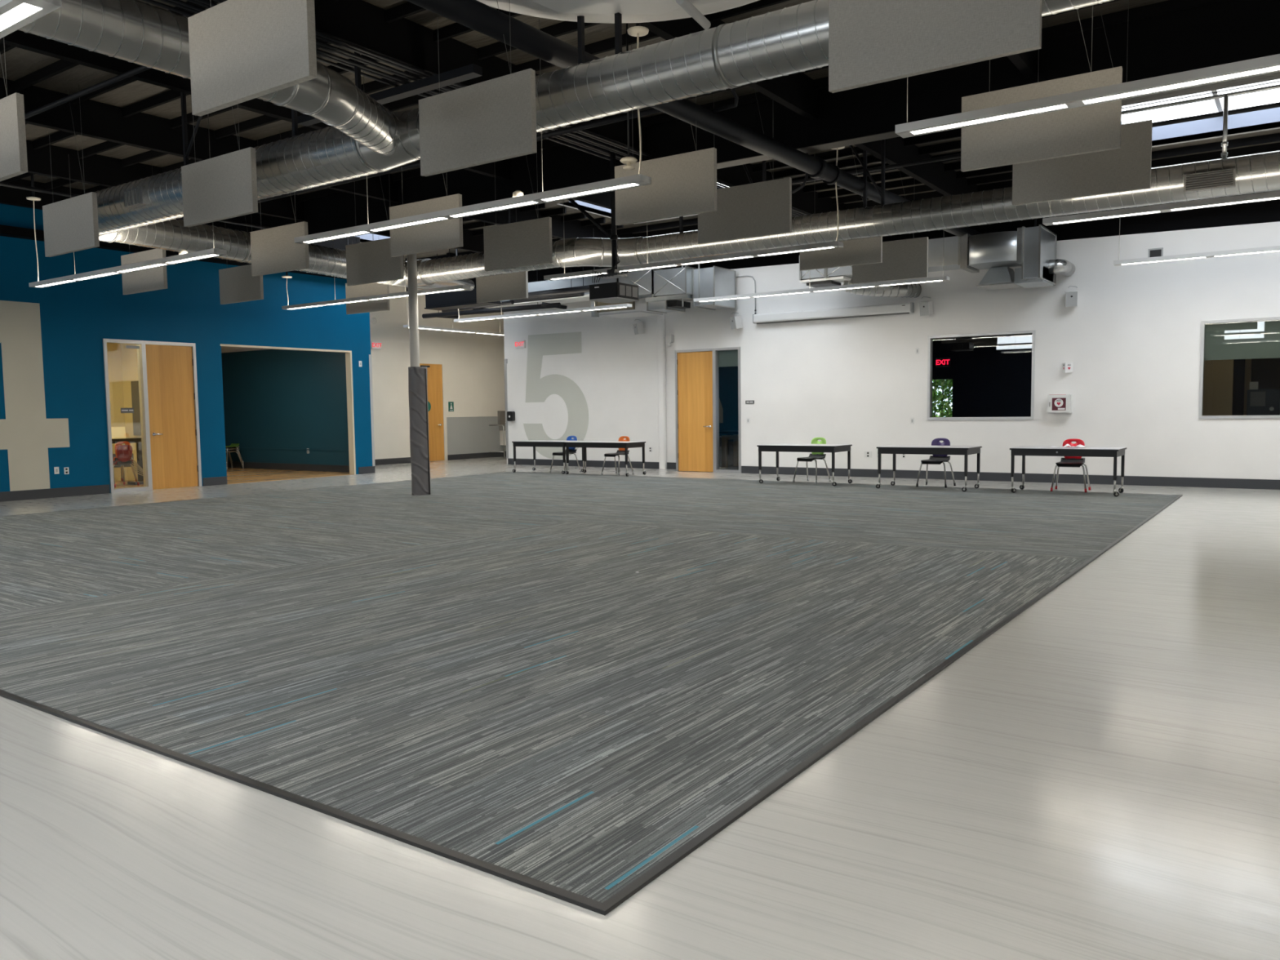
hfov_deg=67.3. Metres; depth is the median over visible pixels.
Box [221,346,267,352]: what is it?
ceiling
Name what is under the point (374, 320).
smoke detector
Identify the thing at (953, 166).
ceiling beam
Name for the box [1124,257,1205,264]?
diffuser
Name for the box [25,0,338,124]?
ceiling
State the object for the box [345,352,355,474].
door frame
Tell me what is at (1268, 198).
diffuser
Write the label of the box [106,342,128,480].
wall
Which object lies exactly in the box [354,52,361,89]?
hanger
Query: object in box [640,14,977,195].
ceiling beam
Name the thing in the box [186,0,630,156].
conduit
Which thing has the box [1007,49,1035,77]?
ceiling beam
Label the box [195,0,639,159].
conduit
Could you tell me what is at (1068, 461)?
chair
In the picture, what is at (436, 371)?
door
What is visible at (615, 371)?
wall
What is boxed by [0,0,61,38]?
linear light
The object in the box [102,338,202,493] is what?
door
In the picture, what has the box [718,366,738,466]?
wall
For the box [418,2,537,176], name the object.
acoustic panel
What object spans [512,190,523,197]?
sensor
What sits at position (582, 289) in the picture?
linear light
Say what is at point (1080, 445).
paper sheet
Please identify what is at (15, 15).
diffuser
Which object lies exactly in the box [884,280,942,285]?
diffuser
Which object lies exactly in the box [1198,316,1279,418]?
window
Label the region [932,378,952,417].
leafy bush
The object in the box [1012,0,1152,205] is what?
acoustic panel
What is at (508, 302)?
linear light
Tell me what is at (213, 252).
linear light
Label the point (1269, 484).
baseboard
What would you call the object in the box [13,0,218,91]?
ceiling
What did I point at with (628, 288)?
vent
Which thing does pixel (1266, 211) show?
wall
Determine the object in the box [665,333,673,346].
wall box
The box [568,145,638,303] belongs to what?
projector
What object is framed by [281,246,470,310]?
linear light
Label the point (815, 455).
chair
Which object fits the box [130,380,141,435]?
wall screen
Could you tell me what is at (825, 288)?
diffuser
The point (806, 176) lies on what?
conduit elbow
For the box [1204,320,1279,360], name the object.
roller shade
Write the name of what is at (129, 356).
wall
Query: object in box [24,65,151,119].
pipe
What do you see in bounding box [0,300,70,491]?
painted numeral
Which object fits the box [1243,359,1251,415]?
trim
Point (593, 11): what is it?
fabric canopy
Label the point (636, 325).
speaker grille
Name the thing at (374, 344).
exit sign
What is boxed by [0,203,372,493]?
wall
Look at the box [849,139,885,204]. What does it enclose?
hanger
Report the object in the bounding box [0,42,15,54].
ceiling
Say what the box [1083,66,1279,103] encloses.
diffuser
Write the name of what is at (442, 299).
acoustic panel
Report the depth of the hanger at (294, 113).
9.79 m
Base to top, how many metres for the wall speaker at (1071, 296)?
0.357 m
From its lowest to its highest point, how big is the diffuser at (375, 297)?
0.012 m
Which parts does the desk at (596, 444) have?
leg, leg, leg, leg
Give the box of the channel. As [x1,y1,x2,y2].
[297,63,482,126]
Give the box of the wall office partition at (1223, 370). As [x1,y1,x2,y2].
[1211,359,1234,415]
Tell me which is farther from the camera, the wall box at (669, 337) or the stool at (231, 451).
the stool at (231, 451)
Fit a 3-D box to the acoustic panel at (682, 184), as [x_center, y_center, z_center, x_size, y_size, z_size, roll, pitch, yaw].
[0.242,-3.641,9.842,1.220,1.890,0.055,2,5,35]
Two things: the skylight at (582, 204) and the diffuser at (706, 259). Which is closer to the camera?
the diffuser at (706, 259)
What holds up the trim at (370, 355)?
attached to the wall at (76, 317)
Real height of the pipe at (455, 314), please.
1.544 m
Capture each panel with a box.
[0,36,27,181]
[42,84,99,257]
[120,166,167,294]
[181,106,257,226]
[187,0,316,116]
[218,217,263,304]
[250,130,309,276]
[345,173,404,285]
[345,237,390,314]
[389,173,462,257]
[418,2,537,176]
[425,288,500,307]
[446,416,506,454]
[475,215,528,302]
[483,152,552,271]
[614,44,716,225]
[697,92,791,244]
[800,151,882,271]
[828,0,1042,93]
[852,171,928,284]
[960,4,1122,172]
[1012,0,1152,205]
[1202,360,1213,415]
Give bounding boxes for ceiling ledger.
[0,224,346,279]
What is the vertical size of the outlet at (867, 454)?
0.120 m
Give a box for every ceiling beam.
[0,29,610,208]
[0,77,633,239]
[0,178,359,250]
[26,140,569,268]
[314,0,844,214]
[405,0,982,236]
[446,253,453,257]
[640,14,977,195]
[752,128,961,172]
[770,140,961,179]
[817,164,1013,199]
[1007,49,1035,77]
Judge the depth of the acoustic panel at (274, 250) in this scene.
13.13 m
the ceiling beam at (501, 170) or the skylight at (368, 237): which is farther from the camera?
the skylight at (368, 237)
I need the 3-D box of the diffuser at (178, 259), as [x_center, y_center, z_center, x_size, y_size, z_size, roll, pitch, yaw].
[-5.607,-2.769,12.018,1.065,0.012,0.084,2,5,35]
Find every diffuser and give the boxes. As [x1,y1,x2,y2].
[0,3,41,31]
[38,280,73,287]
[74,272,117,279]
[119,263,164,272]
[168,254,217,263]
[288,305,322,309]
[303,231,368,243]
[328,300,364,305]
[372,217,446,231]
[373,295,408,299]
[417,288,462,294]
[450,201,537,217]
[542,183,638,200]
[553,272,606,279]
[619,265,675,271]
[682,256,752,264]
[700,297,749,302]
[753,292,805,297]
[760,246,832,256]
[818,286,871,291]
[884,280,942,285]
[911,104,1066,133]
[1053,211,1159,223]
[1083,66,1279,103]
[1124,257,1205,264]
[1171,197,1279,210]
[1217,250,1279,256]
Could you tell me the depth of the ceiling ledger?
17.09 m
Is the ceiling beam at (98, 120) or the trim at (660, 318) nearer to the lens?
the ceiling beam at (98, 120)
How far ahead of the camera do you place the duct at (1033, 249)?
16.11 m
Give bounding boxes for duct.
[17,0,399,156]
[93,0,1113,235]
[98,218,474,292]
[404,151,1279,287]
[485,263,736,318]
[799,255,921,297]
[928,218,1075,290]
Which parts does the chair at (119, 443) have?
backrest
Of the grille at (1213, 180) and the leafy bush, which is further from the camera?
the leafy bush
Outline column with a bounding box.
[407,253,431,495]
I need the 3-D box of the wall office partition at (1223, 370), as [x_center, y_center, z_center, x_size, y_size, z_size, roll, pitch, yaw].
[10.362,-1.703,17.748,1.000,3.300,0.100,2,5,35]
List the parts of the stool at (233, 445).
seat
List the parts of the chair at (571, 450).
seat, backrest, leg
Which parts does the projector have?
mount plate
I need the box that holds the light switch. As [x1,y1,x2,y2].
[910,417,914,423]
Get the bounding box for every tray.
[645,293,692,302]
[800,275,851,284]
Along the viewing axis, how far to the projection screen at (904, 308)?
18.94 m
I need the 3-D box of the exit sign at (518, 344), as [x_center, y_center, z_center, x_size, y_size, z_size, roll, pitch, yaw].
[-3.062,-3.473,24.599,0.315,0.200,0.066,2,5,35]
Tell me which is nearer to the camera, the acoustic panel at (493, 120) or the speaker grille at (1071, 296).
the acoustic panel at (493, 120)
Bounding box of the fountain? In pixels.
[497,410,506,445]
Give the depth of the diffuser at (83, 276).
13.39 m
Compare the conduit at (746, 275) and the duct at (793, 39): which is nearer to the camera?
the duct at (793, 39)
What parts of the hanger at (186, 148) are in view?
hanger rod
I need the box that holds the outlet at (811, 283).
[806,280,840,287]
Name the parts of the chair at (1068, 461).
leg, leg, seat, seat frame, backrest, leg, leg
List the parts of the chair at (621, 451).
seat, leg, backrest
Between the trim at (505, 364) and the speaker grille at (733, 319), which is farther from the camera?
the trim at (505, 364)
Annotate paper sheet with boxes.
[1071,444,1085,447]
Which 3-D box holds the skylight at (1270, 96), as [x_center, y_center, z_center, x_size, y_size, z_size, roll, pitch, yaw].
[8.199,-5.051,12.503,3.820,0.360,2.560,2,5,35]
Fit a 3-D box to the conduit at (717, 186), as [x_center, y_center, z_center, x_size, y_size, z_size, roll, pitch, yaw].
[2.002,-4.520,15.662,0.030,0.030,6.300,2,5,35]
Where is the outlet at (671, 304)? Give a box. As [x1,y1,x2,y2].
[667,300,690,308]
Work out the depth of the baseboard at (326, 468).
23.70 m
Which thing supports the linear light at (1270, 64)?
hanging from the ceiling beam at (1025, 62)
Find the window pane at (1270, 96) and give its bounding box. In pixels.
[1121,82,1279,124]
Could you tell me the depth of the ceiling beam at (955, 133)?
14.11 m
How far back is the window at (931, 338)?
17.64 m
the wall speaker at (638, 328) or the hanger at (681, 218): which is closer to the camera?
the hanger at (681, 218)
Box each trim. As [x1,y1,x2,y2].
[220,343,351,352]
[368,354,375,466]
[503,360,508,458]
[657,312,666,469]
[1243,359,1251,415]
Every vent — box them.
[619,284,625,295]
[625,285,631,296]
[631,286,637,297]
[1147,247,1163,257]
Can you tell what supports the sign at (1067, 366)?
attached to the wall at (1131, 340)
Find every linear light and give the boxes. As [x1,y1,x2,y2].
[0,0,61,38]
[26,120,226,288]
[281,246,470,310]
[293,17,651,244]
[403,257,503,335]
[424,302,502,310]
[453,248,631,322]
[543,146,844,280]
[693,195,949,302]
[895,53,1279,137]
[1042,190,1279,226]
[1113,226,1279,266]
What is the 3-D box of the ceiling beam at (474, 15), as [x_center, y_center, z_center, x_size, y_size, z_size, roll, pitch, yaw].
[-0.117,-3.599,8.719,0.283,0.250,20.605,2,5,36]
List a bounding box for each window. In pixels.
[927,329,1035,419]
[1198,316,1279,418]
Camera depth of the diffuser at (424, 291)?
16.17 m
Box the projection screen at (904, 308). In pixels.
[752,302,914,324]
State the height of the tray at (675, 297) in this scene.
0.080 m
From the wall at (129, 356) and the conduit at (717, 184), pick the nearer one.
the conduit at (717, 184)
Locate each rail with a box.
[227,447,348,451]
[488,424,505,457]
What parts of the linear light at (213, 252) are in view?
canopy stem, power cord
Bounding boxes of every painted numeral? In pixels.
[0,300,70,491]
[523,331,588,459]
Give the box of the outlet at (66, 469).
[63,466,69,474]
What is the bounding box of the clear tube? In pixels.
[675,0,711,29]
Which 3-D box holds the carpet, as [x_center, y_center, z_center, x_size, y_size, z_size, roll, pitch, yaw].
[-1.528,0.498,12.292,13.435,0.013,14.247,2,5,35]
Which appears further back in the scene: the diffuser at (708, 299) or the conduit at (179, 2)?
the diffuser at (708, 299)
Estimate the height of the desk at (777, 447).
0.698 m
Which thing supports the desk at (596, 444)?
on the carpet
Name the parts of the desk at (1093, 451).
leg, leg, leg, leg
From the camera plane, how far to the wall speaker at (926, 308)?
17.88 m
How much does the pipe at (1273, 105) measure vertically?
0.056 m
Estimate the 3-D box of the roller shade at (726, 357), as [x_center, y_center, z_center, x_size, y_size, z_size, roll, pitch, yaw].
[1.921,-2.612,20.649,0.555,0.350,0.005,2,5,35]
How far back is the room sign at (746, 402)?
20.31 m
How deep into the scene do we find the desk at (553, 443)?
21.27 m
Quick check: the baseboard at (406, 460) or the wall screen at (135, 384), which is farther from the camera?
the baseboard at (406, 460)
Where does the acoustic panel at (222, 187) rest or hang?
hanging from the ceiling at (20, 63)
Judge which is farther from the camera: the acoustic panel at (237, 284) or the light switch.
the light switch
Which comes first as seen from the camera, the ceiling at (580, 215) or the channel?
the channel
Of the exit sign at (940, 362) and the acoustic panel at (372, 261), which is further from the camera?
the exit sign at (940, 362)
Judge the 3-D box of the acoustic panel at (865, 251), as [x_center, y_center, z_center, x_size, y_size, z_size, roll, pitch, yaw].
[2.817,-3.958,13.519,1.220,1.890,0.055,2,5,35]
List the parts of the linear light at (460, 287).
power cord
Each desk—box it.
[511,440,584,474]
[564,440,645,476]
[756,443,852,486]
[875,444,982,491]
[1009,446,1126,496]
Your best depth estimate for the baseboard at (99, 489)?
16.55 m
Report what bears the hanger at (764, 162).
hanging from the ceiling
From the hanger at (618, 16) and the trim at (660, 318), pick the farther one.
the trim at (660, 318)
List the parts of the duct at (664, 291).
post, return frame, hanger rod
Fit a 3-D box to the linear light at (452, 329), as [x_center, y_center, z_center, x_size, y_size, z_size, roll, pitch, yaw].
[-4.450,-4.868,25.824,0.190,1.820,4.885,2,5,35]
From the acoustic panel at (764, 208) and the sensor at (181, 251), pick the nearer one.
the acoustic panel at (764, 208)
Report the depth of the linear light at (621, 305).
20.46 m
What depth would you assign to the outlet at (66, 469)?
16.72 m
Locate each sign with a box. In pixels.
[370,341,381,349]
[448,401,453,411]
[515,340,525,348]
[745,400,754,404]
[936,357,950,367]
[1062,362,1072,373]
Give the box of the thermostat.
[915,347,919,354]
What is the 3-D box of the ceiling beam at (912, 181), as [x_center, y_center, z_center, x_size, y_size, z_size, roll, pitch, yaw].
[4.873,-5.003,15.949,5.550,0.107,0.040,2,5,35]
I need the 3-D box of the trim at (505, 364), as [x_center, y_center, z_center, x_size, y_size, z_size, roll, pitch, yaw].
[-3.456,-1.848,25.105,0.080,2.565,0.108,2,5,35]
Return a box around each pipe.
[0,182,273,229]
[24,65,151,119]
[176,107,661,219]
[422,253,560,318]
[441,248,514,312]
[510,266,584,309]
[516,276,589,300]
[791,102,1279,184]
[1121,84,1279,158]
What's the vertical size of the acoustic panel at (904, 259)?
1.890 m
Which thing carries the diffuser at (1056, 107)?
attached to the linear light at (1270, 64)
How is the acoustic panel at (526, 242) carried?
hanging from the ceiling at (20, 63)
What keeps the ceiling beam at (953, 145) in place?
attached to the ceiling at (20, 63)
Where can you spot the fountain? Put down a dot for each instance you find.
(501, 414)
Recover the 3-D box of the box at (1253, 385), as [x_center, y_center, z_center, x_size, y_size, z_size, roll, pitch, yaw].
[11.127,-1.709,17.420,0.130,0.140,0.120,2,5,35]
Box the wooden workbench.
[719,430,738,467]
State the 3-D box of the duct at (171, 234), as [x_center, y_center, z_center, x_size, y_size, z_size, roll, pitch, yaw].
[-5.357,-3.592,15.475,0.668,0.540,7.768,2,5,30]
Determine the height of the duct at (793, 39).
0.516 m
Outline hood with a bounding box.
[975,266,1022,290]
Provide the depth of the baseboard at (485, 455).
28.60 m
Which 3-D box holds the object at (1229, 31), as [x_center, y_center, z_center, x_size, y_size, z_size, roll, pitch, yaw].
[0.977,-4.377,12.274,22.700,0.716,0.230,2,5,35]
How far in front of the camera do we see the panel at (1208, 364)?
17.60 m
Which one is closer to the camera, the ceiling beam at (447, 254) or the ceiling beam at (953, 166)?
the ceiling beam at (953, 166)
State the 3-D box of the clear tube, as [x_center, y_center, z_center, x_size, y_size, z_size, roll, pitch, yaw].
[0.416,-3.612,7.426,0.070,0.100,0.617,1,5,23]
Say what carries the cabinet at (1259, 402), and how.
on the floor
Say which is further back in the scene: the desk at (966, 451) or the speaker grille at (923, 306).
the speaker grille at (923, 306)
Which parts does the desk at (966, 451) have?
leg, leg, leg, leg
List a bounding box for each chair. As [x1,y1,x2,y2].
[112,441,137,481]
[113,444,139,487]
[549,435,581,472]
[601,435,634,475]
[792,437,831,483]
[915,438,955,488]
[1050,439,1090,492]
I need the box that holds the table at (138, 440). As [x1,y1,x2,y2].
[111,437,143,480]
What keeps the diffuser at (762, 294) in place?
attached to the linear light at (943, 277)
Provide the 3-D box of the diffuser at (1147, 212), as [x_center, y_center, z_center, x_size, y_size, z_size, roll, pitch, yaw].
[5.120,-2.893,10.578,1.065,0.012,0.084,2,5,35]
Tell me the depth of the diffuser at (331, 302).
17.55 m
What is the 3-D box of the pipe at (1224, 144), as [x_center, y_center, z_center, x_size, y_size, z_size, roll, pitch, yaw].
[7.310,-3.835,9.885,4.550,0.699,0.064,2,5,35]
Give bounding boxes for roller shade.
[718,349,737,367]
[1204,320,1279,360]
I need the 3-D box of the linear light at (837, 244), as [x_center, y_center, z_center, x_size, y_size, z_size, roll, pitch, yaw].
[0.566,-3.956,13.557,4.925,1.820,0.190,2,5,35]
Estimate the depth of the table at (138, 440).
19.98 m
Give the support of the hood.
attached to the duct at (1033, 249)
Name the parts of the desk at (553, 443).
leg, leg, leg, leg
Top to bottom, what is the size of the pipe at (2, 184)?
0.056 m
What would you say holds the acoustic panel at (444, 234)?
hanging from the ceiling at (20, 63)
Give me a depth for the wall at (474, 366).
26.95 m
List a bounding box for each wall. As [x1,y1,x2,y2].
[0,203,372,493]
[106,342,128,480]
[120,343,141,480]
[221,349,349,465]
[369,284,505,461]
[471,190,1279,309]
[503,297,675,464]
[675,221,1279,479]
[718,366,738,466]
[932,333,1279,417]
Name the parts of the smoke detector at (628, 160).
drop rod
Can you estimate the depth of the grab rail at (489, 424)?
28.80 m
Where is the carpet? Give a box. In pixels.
[0,471,1182,915]
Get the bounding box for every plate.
[53,466,59,474]
[716,130,899,168]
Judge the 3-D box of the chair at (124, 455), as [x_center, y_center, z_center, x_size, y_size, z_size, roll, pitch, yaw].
[-10.331,-0.289,19.052,0.500,0.815,0.527,1,5,28]
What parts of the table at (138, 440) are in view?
leg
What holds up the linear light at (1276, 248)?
hanging from the ceiling at (20, 63)
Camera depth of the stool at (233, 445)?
24.61 m
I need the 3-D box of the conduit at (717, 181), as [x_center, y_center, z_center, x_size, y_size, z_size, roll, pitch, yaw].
[2.125,-4.515,15.576,0.030,0.030,6.300,2,5,35]
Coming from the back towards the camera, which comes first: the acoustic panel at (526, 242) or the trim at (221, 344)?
the trim at (221, 344)
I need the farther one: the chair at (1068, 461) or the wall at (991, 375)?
the wall at (991, 375)
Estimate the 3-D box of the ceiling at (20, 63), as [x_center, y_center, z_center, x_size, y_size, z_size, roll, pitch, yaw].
[-2.655,-4.878,14.121,31.200,0.100,33.300,2,5,35]
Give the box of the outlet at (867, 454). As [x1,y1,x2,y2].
[864,451,871,457]
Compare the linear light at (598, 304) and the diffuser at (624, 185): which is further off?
the linear light at (598, 304)
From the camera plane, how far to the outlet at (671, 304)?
20.27 m
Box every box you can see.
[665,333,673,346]
[1249,382,1258,389]
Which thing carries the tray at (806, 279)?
on the duct at (828, 277)
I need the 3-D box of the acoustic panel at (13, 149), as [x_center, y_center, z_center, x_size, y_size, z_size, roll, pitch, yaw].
[-5.432,-3.425,7.960,1.220,1.890,0.055,2,5,35]
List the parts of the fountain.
panel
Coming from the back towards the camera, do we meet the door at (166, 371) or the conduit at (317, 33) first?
the door at (166, 371)
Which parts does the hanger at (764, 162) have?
hanger rod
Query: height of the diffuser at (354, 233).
0.012 m
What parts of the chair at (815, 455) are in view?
leg, leg, seat, seat frame, leg, backrest, leg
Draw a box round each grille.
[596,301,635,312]
[632,323,638,334]
[729,316,736,328]
[919,302,928,315]
[1066,291,1077,306]
[1183,168,1235,193]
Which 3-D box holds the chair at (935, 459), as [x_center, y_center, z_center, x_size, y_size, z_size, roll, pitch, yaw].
[5.044,-0.298,16.363,0.527,0.815,0.500,2,5,37]
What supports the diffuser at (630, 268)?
attached to the linear light at (837, 244)
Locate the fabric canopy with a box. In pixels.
[476,0,759,23]
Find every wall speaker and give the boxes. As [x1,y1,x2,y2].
[632,319,644,334]
[729,312,742,329]
[919,296,933,316]
[1065,285,1077,306]
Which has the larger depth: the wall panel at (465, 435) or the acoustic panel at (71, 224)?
the wall panel at (465, 435)
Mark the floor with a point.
(1097, 777)
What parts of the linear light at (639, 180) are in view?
power cord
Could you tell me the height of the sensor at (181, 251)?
0.070 m
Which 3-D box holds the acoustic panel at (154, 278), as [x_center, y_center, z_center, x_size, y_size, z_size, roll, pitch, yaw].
[-7.714,-3.871,14.880,1.220,1.890,0.055,2,5,35]
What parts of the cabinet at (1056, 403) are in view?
maroon panel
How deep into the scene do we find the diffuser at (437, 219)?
10.12 m
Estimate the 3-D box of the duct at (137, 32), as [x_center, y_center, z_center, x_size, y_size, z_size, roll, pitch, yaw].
[-4.053,-2.906,5.495,0.847,0.408,7.761,2,5,31]
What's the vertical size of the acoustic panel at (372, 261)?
1.890 m
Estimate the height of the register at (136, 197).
0.200 m
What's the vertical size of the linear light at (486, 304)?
0.025 m
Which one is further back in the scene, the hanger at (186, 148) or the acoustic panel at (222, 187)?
the hanger at (186, 148)
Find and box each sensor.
[178,249,187,254]
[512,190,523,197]
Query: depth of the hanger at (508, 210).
15.73 m
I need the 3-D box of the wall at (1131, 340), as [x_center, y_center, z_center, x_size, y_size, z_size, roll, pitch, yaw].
[7.650,-2.114,16.652,16.620,4.351,0.160,2,5,35]
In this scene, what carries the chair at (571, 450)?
on the floor
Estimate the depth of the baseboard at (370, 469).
22.04 m
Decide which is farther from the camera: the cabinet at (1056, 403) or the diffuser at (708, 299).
the diffuser at (708, 299)
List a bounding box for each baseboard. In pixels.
[0,484,110,502]
[202,476,226,486]
[227,461,349,472]
[358,466,375,474]
[374,457,410,465]
[447,451,506,460]
[507,458,675,469]
[741,466,1279,489]
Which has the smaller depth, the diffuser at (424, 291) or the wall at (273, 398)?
the diffuser at (424, 291)
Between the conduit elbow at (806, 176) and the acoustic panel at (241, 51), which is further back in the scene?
the conduit elbow at (806, 176)
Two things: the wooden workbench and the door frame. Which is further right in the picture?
the wooden workbench
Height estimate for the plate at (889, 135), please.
0.008 m
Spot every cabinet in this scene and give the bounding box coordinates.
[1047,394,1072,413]
[1246,389,1279,415]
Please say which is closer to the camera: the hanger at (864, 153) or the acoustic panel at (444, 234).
the acoustic panel at (444, 234)
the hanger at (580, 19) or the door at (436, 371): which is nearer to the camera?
the hanger at (580, 19)
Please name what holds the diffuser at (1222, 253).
attached to the linear light at (1276, 248)
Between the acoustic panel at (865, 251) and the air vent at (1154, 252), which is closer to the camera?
the acoustic panel at (865, 251)
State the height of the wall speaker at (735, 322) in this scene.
0.357 m
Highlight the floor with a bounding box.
[0,456,1279,959]
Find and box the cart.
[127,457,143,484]
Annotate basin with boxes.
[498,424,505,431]
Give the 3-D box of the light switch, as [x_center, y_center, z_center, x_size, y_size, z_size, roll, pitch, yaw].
[5.195,-1.128,18.345,0.075,0.120,0.014,2,5,35]
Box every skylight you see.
[354,233,390,242]
[559,182,728,217]
[1121,79,1279,146]
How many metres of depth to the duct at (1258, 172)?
12.41 m
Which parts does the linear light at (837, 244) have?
power cord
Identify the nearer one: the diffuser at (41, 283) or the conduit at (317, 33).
the conduit at (317, 33)
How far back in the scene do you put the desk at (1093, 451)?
14.59 m
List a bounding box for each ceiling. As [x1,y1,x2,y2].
[0,0,1279,261]
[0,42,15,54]
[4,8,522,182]
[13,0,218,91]
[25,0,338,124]
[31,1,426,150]
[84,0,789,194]
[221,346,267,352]
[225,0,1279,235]
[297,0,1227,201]
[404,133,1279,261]
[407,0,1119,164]
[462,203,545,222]
[462,207,566,230]
[472,213,586,235]
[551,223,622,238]
[581,217,604,226]
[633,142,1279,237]
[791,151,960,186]
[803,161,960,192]
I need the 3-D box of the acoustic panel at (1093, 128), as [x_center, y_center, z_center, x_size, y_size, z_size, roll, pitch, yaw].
[3.227,-3.547,7.760,1.220,1.890,0.055,2,5,35]
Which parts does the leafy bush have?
stem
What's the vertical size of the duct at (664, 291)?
1.640 m
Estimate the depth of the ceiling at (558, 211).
18.41 m
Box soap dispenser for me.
[506,411,515,421]
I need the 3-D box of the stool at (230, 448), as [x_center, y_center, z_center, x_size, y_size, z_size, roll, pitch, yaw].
[-10.518,-0.605,24.594,0.527,0.512,0.487,2,5,35]
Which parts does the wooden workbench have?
leg, bench rail, leg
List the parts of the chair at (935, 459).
leg, leg, seat, seat frame, backrest, leg, leg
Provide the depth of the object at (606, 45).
10.41 m
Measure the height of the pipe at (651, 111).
0.060 m
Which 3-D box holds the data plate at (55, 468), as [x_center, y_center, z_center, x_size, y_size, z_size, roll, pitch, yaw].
[-10.068,-0.164,16.591,0.014,0.120,0.075,2,5,35]
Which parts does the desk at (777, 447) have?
leg, leg, leg, leg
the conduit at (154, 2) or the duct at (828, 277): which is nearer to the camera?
the conduit at (154, 2)
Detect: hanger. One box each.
[180,92,202,165]
[291,109,297,137]
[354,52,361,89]
[506,208,510,223]
[577,15,585,64]
[614,12,622,54]
[679,216,683,232]
[742,160,766,183]
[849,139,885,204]
[862,150,866,207]
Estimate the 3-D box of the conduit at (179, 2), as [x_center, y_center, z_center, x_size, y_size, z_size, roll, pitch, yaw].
[-2.911,-3.940,8.872,0.032,0.032,9.700,2,5,35]
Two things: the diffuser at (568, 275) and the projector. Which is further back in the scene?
the diffuser at (568, 275)
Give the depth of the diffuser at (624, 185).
8.76 m
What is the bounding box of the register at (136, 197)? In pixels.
[123,186,149,208]
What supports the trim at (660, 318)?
attached to the wall at (615, 371)
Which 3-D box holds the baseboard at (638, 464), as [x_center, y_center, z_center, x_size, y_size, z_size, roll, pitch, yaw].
[-1.172,-0.401,23.562,5.560,0.155,0.012,2,5,35]
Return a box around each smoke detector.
[371,317,377,323]
[619,22,637,169]
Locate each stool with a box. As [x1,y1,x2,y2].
[225,443,243,464]
[225,445,244,466]
[226,448,244,469]
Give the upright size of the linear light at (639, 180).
1.820 m
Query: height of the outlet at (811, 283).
0.050 m
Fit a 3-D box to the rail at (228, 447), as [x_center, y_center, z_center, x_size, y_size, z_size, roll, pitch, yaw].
[-9.510,-0.787,24.325,7.750,0.030,0.015,2,5,35]
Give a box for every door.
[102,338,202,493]
[419,360,448,461]
[675,346,741,473]
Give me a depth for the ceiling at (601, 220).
19.27 m
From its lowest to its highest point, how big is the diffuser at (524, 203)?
0.012 m
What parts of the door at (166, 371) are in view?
lever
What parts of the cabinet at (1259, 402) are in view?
screen panel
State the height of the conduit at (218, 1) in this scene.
0.032 m
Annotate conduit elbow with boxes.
[710,88,738,112]
[791,152,808,193]
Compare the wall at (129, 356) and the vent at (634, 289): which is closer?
the vent at (634, 289)
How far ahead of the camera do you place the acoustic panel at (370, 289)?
18.67 m
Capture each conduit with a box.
[142,0,620,164]
[160,0,621,159]
[168,0,623,158]
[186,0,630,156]
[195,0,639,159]
[213,0,646,157]
[222,0,652,157]
[716,180,808,215]
[716,182,804,215]
[716,185,799,216]
[736,275,755,314]
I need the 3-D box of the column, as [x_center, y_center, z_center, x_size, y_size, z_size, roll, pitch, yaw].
[-3.687,-1.969,15.913,0.315,4.438,0.316,-3,5,-29]
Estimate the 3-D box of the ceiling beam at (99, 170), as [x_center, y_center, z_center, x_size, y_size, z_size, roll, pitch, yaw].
[-8.661,-4.462,13.069,0.100,0.418,24.250,2,5,35]
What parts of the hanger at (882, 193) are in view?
hanger rod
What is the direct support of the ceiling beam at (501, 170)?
attached to the ceiling at (20, 63)
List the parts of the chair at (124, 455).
leg, seat frame, leg, backrest, leg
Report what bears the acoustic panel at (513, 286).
hanging from the ceiling at (20, 63)
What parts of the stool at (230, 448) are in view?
seat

